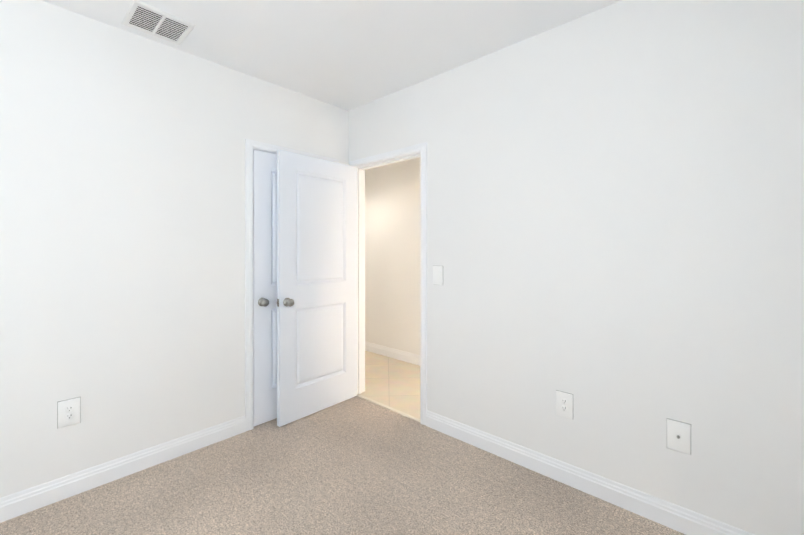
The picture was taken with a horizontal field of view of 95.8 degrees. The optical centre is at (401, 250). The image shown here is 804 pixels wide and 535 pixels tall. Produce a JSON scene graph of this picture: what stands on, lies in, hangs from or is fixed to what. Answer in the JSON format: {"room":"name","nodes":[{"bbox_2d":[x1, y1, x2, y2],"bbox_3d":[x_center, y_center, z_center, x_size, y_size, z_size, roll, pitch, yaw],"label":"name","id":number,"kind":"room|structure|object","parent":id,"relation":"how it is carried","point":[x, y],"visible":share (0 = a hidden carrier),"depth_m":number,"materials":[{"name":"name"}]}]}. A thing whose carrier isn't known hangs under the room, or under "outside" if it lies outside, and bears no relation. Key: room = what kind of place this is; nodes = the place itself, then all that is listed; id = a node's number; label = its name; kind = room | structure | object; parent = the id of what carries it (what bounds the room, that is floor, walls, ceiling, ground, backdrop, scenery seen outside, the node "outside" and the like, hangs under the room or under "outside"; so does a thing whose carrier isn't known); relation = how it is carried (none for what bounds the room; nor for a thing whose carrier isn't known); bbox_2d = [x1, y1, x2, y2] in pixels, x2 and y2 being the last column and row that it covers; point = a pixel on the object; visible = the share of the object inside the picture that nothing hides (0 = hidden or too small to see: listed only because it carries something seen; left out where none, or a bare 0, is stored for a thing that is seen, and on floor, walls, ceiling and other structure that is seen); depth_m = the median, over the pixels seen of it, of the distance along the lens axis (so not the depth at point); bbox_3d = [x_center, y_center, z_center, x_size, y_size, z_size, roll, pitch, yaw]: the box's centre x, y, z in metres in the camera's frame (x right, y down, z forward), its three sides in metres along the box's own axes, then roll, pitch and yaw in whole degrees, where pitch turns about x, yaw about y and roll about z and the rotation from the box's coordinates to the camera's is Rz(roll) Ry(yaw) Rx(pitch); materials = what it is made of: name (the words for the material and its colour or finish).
{"room":"empty bedroom","nodes":[
{"label":"empty bedroom","id":0,"kind":"room"},
{"bbox_2d":[0,0,348,497],"bbox_3d":[-1.682,0.015,2.095,0.116,2.570,3.416,0,0,43],"label":"wall","id":1,"kind":"structure","parent":0,"point":[122,234],"depth_m":2.08,"materials":[{"name":"white paint"}]},
{"bbox_2d":[57,397,80,428],"bbox_3d":[-1.758,0.857,1.920,0.010,0.139,0.090,0,0,43],"label":"electrical outlet","id":2,"kind":"object","parent":1,"relation":"attached to","point":[68,412],"visible":1,"depth_m":1.92,"materials":[{"name":"white plastic"}]},
{"bbox_2d":[0,416,245,522],"bbox_3d":[-1.907,1.244,1.755,0.015,0.112,2.318,0,0,43],"label":"baseboard","id":3,"kind":"structure","parent":1,"relation":"attached to","point":[14,505],"depth_m":2.04,"materials":[{"name":"white wood"}]},
{"bbox_2d":[253,150,276,425],"bbox_3d":[-0.861,0.276,2.932,0.170,2.030,0.722,0,0,43],"label":"closet door","id":4,"kind":"structure","parent":1,"relation":"in","point":[265,265],"depth_m":2.73,"materials":[{"name":"white paint"}]},
{"bbox_2d":[253,148,276,347],"bbox_3d":[-0.890,0.268,2.960,0.116,2.061,0.750,0,0,43],"label":"door frame","id":5,"kind":"structure","parent":1,"relation":"in","point":[253,268],"depth_m":2.66,"materials":[{"name":"white wood"}]},
{"bbox_2d":[245,138,338,430],"bbox_3d":[-0.841,0.247,2.915,0.016,2.103,0.834,0,0,43],"label":"door frame","id":6,"kind":"structure","parent":1,"relation":"attached to","point":[250,145],"depth_m":2.62,"materials":[{"name":"white wood"}]},
{"bbox_2d":[42,0,621,110],"bbox_3d":[-0.716,-1.320,1.985,4.856,0.100,4.562,0,0,43],"label":"ceiling","id":7,"kind":"structure","parent":0,"point":[348,55],"depth_m":2.14,"materials":[{"name":"paint"}]},
{"bbox_2d":[121,0,195,44],"bbox_3d":[-1.365,-1.264,2.039,0.290,0.012,0.290,0,0,43],"label":"ceiling vent","id":8,"kind":"object","parent":7,"relation":"in","point":[148,19],"visible":1,"depth_m":2.02,"materials":[{"name":"white metal"}]},
{"bbox_2d":[0,396,684,534],"bbox_3d":[-0.771,1.351,1.261,3.956,0.100,3.416,0,0,43],"label":"floor carpet","id":9,"kind":"object","parent":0,"point":[355,465],"visible":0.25,"depth_m":1.94,"materials":[{"name":"beige carpet"}]},
{"bbox_2d":[360,351,419,418],"bbox_3d":[0.439,1.350,3.247,4.856,0.098,1.146,0,0,43],"label":"floor","id":10,"kind":"structure","parent":0,"point":[392,383],"depth_m":3.55,"materials":[{"name":"beige tile"}]},
{"bbox_2d":[365,157,419,354],"bbox_3d":[0.826,0.013,3.668,4.856,2.570,0.200,0,0,43],"label":"wall","id":11,"kind":"structure","parent":0,"point":[392,255],"depth_m":4.38,"materials":[{"name":"white paint"}]},
{"bbox_2d":[365,342,419,365],"bbox_3d":[-0.379,1.241,4.628,1.783,0.112,0.015,0,0,43],"label":"baseboard","id":12,"kind":"structure","parent":11,"relation":"attached to","point":[408,357],"depth_m":4.35,"materials":[{"name":"white wood"}]},
{"bbox_2d":[349,0,803,534],"bbox_3d":[0.090,0.014,2.866,4.856,2.570,0.116,0,0,43],"label":"wall","id":13,"kind":"structure","parent":0,"point":[615,219],"depth_m":1.81,"materials":[{"name":"white paint"}]},
{"bbox_2d":[350,142,426,424],"bbox_3d":[-0.107,0.247,3.036,0.889,2.103,0.132,0,0,43],"label":"door frame","id":14,"kind":"structure","parent":13,"relation":"attached to","point":[421,148],"depth_m":2.93,"materials":[{"name":"white wood"}]},
{"bbox_2d":[277,149,356,426],"bbox_3d":[-0.660,0.276,2.952,0.170,2.030,0.777,0,0,41],"label":"bedroom door","id":15,"kind":"structure","parent":14,"relation":"attached to","point":[316,284],"depth_m":2.89,"materials":[{"name":"white paint"}]},
{"bbox_2d":[357,394,419,421],"bbox_3d":[-0.132,1.296,3.010,0.765,0.008,0.034,0,0,43],"label":"trim","id":16,"kind":"structure","parent":13,"relation":"attached to","point":[390,408],"depth_m":2.98,"materials":[{"name":"beige wood"}]},
{"bbox_2d":[433,265,442,284],"bbox_3d":[0.256,0.179,2.625,0.090,0.139,0.015,0,0,43],"label":"switch plate","id":17,"kind":"object","parent":13,"relation":"attached to","point":[437,275],"visible":1,"depth_m":2.62,"materials":[{"name":"white plastic"}]},
{"bbox_2d":[556,390,572,418],"bbox_3d":[0.908,0.864,2.031,0.090,0.139,0.010,0,0,43],"label":"electrical outlet","id":18,"kind":"object","parent":13,"relation":"attached to","point":[564,404],"visible":1,"depth_m":2.03,"materials":[{"name":"white plastic"}]},
{"bbox_2d":[426,410,753,534],"bbox_3d":[0.952,1.244,1.989,2.088,0.112,0.015,0,0,43],"label":"baseboard","id":19,"kind":"structure","parent":13,"relation":"attached to","point":[685,521],"depth_m":1.93,"materials":[{"name":"white wood"}]},
{"bbox_2d":[667,418,690,454],"bbox_3d":[1.281,0.864,1.683,0.090,0.139,0.020,0,0,43],"label":"outlet plate","id":20,"kind":"object","parent":13,"relation":"attached to","point":[679,436],"visible":1,"depth_m":1.68,"materials":[{"name":"white plastic"}]}
]}

